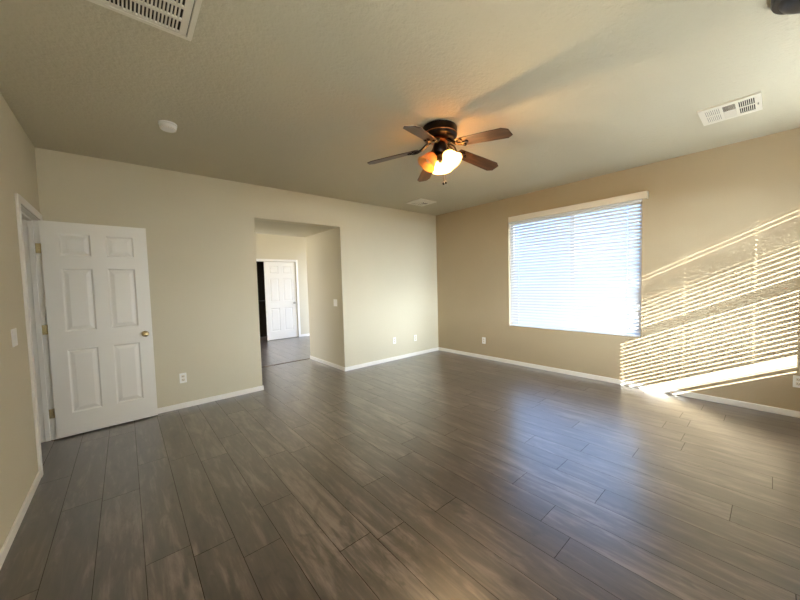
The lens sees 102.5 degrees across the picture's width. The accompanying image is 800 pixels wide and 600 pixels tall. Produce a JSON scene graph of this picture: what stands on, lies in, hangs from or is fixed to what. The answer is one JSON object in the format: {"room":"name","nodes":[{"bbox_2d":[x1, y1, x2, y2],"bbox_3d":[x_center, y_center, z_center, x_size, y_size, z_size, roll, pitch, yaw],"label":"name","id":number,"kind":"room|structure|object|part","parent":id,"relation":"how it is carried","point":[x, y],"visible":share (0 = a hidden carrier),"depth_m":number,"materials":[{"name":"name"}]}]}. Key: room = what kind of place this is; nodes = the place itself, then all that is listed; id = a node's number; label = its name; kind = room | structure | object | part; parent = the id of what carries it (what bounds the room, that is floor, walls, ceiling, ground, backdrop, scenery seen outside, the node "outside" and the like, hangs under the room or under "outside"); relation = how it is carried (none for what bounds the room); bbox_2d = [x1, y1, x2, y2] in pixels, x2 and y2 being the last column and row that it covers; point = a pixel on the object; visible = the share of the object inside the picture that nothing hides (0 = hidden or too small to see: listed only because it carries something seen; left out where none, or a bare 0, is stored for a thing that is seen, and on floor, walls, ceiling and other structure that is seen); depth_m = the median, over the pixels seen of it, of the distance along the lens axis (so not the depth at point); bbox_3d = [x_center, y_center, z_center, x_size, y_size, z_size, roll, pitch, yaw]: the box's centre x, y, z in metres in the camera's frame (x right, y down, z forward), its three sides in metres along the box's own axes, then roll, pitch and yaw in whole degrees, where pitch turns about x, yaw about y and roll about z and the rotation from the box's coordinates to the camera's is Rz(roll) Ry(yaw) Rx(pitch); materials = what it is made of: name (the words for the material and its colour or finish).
{"room":"empty living room","nodes":[
{"label":"empty living room","id":0,"kind":"room"},
{"bbox_2d":[0,93,39,549],"bbox_3d":[-1.744,0.009,1.085,0.122,2.725,5.296,-4,4,-40],"label":"wall","id":1,"kind":"structure","parent":0,"point":[18,173],"depth_m":2.11,"materials":[{"name":"paint"}]},
{"bbox_2d":[11,328,17,346],"bbox_3d":[-2.489,0.242,2.076,0.009,0.115,0.116,-4,4,-40],"label":"light switch","id":2,"kind":"object","parent":1,"relation":"attached to","point":[14,339],"visible":1,"depth_m":2.06,"materials":[{"name":"white plastic"}]},
{"bbox_2d":[0,470,40,569],"bbox_3d":[-1.357,1.345,0.845,0.013,0.062,4.092,-4,4,-40],"label":"baseboard","id":3,"kind":"structure","parent":1,"relation":"attached to","point":[12,533],"depth_m":1.89,"materials":[{"name":"paint"}]},
{"bbox_2d":[14,193,56,477],"bbox_3d":[-3.054,0.277,2.651,0.138,2.108,0.902,-4,4,-40],"label":"trim","id":4,"kind":"structure","parent":1,"relation":"attached to","point":[28,217],"depth_m":2.92,"materials":[{"name":"paint"}]},
{"bbox_2d":[35,220,157,438],"bbox_3d":[-2.991,0.271,3.222,0.802,2.030,0.171,-4,4,-43],"label":"door","id":5,"kind":"structure","parent":4,"relation":"attached to","point":[98,328],"depth_m":3.19,"materials":[{"name":"white paint"}]},
{"bbox_3d":[-2.708,0.363,3.421,0.064,0.064,0.068,-4,4,-43],"label":"knob","id":6,"kind":"part","parent":5,"relation":"part of","materials":[{"name":"gold metal"}]},
{"bbox_2d":[35,147,437,407],"bbox_3d":[-1.333,-0.192,4.827,5.381,2.725,0.140,-4,4,-40],"label":"wall","id":7,"kind":"structure","parent":0,"point":[200,230],"depth_m":4.01,"materials":[{"name":"paint"}]},
{"bbox_2d":[179,373,186,382],"bbox_3d":[-2.524,0.908,3.739,0.070,0.115,0.009,-4,4,-40],"label":"wall outlet","id":8,"kind":"object","parent":7,"relation":"attached to","point":[182,376],"visible":1,"depth_m":3.74,"materials":[{"name":"white plastic"}]},
{"bbox_2d":[310,347,438,370],"bbox_3d":[-0.456,1.042,6.342,2.215,0.062,1.281,-4,4,-40],"label":"baseboard","id":9,"kind":"structure","parent":7,"relation":"attached to","point":[437,348],"depth_m":5.66,"materials":[{"name":"paint"}]},
{"bbox_2d":[256,262,266,336],"bbox_3d":[-3.723,-0.260,8.671,2.450,2.600,0.860,-4,4,-40],"label":"wall","id":10,"kind":"structure","parent":0,"point":[260,265],"depth_m":8.99,"materials":[{"name":"paint"}]},
{"bbox_2d":[255,233,309,336],"bbox_3d":[-3.722,-0.289,8.013,5.300,2.725,0.140,-4,4,-40],"label":"wall","id":11,"kind":"structure","parent":0,"point":[268,246],"depth_m":8.64,"materials":[{"name":"paint"}]},
{"bbox_2d":[256,259,300,336],"bbox_3d":[-3.378,0.005,8.213,1.664,2.100,0.016,-4,4,-40],"label":"trim","id":12,"kind":"structure","parent":11,"relation":"attached to","point":[274,260],"depth_m":8.70,"materials":[{"name":"paint"}]},
{"bbox_2d":[264,262,297,339],"bbox_3d":[-3.109,0.013,8.461,0.810,2.020,0.103,-4,4,-40],"label":"door","id":13,"kind":"structure","parent":11,"relation":"in","point":[279,277],"depth_m":8.46,"materials":[{"name":"white paint"}]},
{"bbox_2d":[263,358,309,366],"bbox_3d":[-2.195,1.148,5.729,1.298,0.006,0.045,-4,4,-40],"label":"trim","id":14,"kind":"structure","parent":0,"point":[307,358],"depth_m":5.84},
{"bbox_2d":[254,220,333,236],"bbox_3d":[-1.885,-1.179,5.160,1.278,0.100,1.124,-4,4,-40],"label":"ceiling","id":15,"kind":"structure","parent":0,"point":[261,227],"depth_m":5.14,"materials":[{"name":"paint"}]},
{"bbox_2d":[306,228,340,365],"bbox_3d":[-1.320,-0.235,5.670,0.140,2.725,1.124,-4,4,-40],"label":"wall","id":16,"kind":"structure","parent":0,"point":[321,256],"depth_m":5.59,"materials":[{"name":"paint"}]},
{"bbox_2d":[0,336,799,599],"bbox_3d":[-1.463,1.236,4.649,7.200,0.100,10.290,-4,4,-40],"label":"floor","id":17,"kind":"structure","parent":0,"point":[435,475],"depth_m":2.10,"materials":[{"name":"laminate"}]},
{"bbox_2d":[0,0,799,215],"bbox_3d":[-0.057,-1.528,2.409,6.721,0.120,5.176,-4,4,-40],"label":"ceiling","id":18,"kind":"structure","parent":0,"point":[290,95],"depth_m":2.18,"materials":[{"name":"paint"}]},
{"bbox_2d":[87,0,201,40],"bbox_3d":[-1.151,-1.375,1.298,0.606,0.014,0.626,-4,4,-40],"label":"ceiling vent","id":19,"kind":"object","parent":18,"relation":"in","point":[178,18],"visible":1,"depth_m":1.54,"materials":[{"name":"metal"}]},
{"bbox_2d":[158,120,176,132],"bbox_3d":[-1.884,-1.402,2.608,0.128,0.054,0.128,-4,4,-40],"label":"smoke detector","id":20,"kind":"object","parent":18,"relation":"attached to","point":[165,125],"visible":1,"depth_m":2.58,"materials":[{"name":"white plastic"}]},
{"bbox_2d":[406,198,435,205],"bbox_3d":[0.355,-1.615,5.347,0.372,0.026,0.348,-4,4,-40],"label":"ceiling vent","id":21,"kind":"object","parent":18,"relation":"in","point":[419,202],"visible":1,"depth_m":5.32,"materials":[{"name":"white metal"}]},
{"bbox_2d":[367,120,512,184],"bbox_3d":[0.383,-1.249,2.783,1.244,0.500,1.218,-4,4,-40],"label":"ceiling fan","id":22,"kind":"object","parent":18,"relation":"hanging from","point":[440,134],"visible":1,"depth_m":2.74,"materials":[{"name":"brown wood"}]},
{"bbox_3d":[-0.063,-1.270,2.863,0.462,0.006,0.140,-10,13,9],"label":"blade","id":23,"kind":"part","parent":22,"relation":"part of","materials":[{"name":"brown wood"}]},
{"bbox_3d":[0.164,-1.254,2.430,0.140,0.006,0.462,12,17,24],"label":"blade","id":24,"kind":"part","parent":22,"relation":"part of","materials":[{"name":"brown wood"}]},
{"bbox_3d":[0.279,-1.297,3.211,0.140,0.006,0.462,-13,-4,-10],"label":"blade","id":25,"kind":"part","parent":22,"relation":"part of","materials":[{"name":"brown wood"}]},
{"bbox_3d":[0.231,-1.195,2.778,0.168,0.165,0.172,-4,4,-40],"label":"lamp shade","id":26,"kind":"part","parent":22,"relation":"part of","materials":[{"name":"orange glass"}]},
{"bbox_3d":[0.379,-1.206,2.928,0.167,0.165,0.168,-4,4,-40],"label":"lamp shade","id":27,"kind":"part","parent":22,"relation":"part of","materials":[{"name":"white glass"}]},
{"bbox_3d":[0.450,-1.198,2.726,0.165,0.165,0.167,-2,3,-11],"label":"lamp shade","id":28,"kind":"part","parent":22,"relation":"part of","materials":[{"name":"white glass"}]},
{"bbox_3d":[0.717,-1.297,2.994,0.462,0.006,0.140,7,-12,-28],"label":"blade","id":29,"kind":"part","parent":22,"relation":"part of","materials":[{"name":"brown wood"}]},
{"bbox_3d":[0.645,-1.271,2.511,0.462,0.006,0.140,14,2,43],"label":"blade","id":30,"kind":"part","parent":22,"relation":"part of","materials":[{"name":"brown wood"}]},
{"bbox_2d":[697,91,762,125],"bbox_3d":[2.691,-1.540,2.622,0.372,0.026,0.348,-4,4,-40],"label":"ceiling vent","id":31,"kind":"object","parent":18,"relation":"in","point":[751,103],"visible":1,"depth_m":2.60,"materials":[{"name":"metal"}]},
{"bbox_2d":[770,0,799,14],"bbox_3d":[1.942,-1.432,1.487,0.304,0.087,0.304,-4,4,-40],"label":"ceiling fixture","id":32,"kind":"object","parent":18,"relation":"attached to","point":[779,7],"visible":1,"depth_m":1.56,"materials":[{"name":"black plastic"}]},
{"bbox_2d":[436,127,799,411],"bbox_3d":[2.439,-0.285,4.662,0.140,2.725,5.296,-4,4,-40],"label":"wall","id":33,"kind":"structure","parent":0,"point":[720,268],"depth_m":3.62,"materials":[{"name":"beige paint"}]},
{"bbox_2d":[511,205,641,334],"bbox_3d":[2.458,-0.411,4.691,0.050,1.716,1.796,-4,4,-40],"label":"window","id":34,"kind":"structure","parent":33,"relation":"in","point":[627,205],"depth_m":4.62,"materials":[{"name":"plastic"}]},
{"bbox_2d":[508,191,648,336],"bbox_3d":[2.400,-0.438,4.593,0.128,1.772,1.858,-4,4,-40],"label":"window blind","id":35,"kind":"object","parent":34,"relation":"attached to","point":[558,296],"visible":0.98,"depth_m":4.49,"materials":[{"name":"white plastic"}]},
{"bbox_3d":[2.428,0.433,4.688,0.050,0.022,1.784,-4,4,-40],"label":"rail","id":36,"kind":"part","parent":35,"relation":"part of","materials":[{"name":"white plastic"}]},
{"bbox_2d":[439,347,799,417],"bbox_3d":[2.421,1.049,4.675,0.013,0.062,5.003,-4,4,-40],"label":"baseboard","id":37,"kind":"structure","parent":33,"relation":"attached to","point":[792,413],"depth_m":3.92,"materials":[{"name":"paint"}]},
{"bbox_2d":[793,375,799,387],"bbox_3d":[3.790,0.778,3.055,0.009,0.115,0.070,-4,4,-40],"label":"wall outlet","id":38,"kind":"object","parent":33,"relation":"attached to","point":[796,379],"visible":1,"depth_m":3.06,"materials":[{"name":"white plastic"}]},
{"label":"outside","id":39,"kind":"structure","parent":0,"visible":0},
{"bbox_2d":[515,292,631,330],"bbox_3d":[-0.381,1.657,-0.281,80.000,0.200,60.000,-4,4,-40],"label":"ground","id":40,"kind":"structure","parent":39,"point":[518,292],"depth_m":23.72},
{"bbox_3d":[-2.397,-0.159,4.749,0.140,2.725,1.124,-4,4,-40],"label":"wall","id":41,"kind":"structure","parent":0,"visible":0},
{"bbox_2d":[158,385,263,413],"bbox_3d":[-2.973,1.219,4.190,1.914,0.062,1.281,-4,4,-40],"label":"baseboard","id":42,"kind":"structure","parent":41,"relation":"attached to","point":[259,388],"depth_m":3.90,"materials":[{"name":"paint"}]}
]}

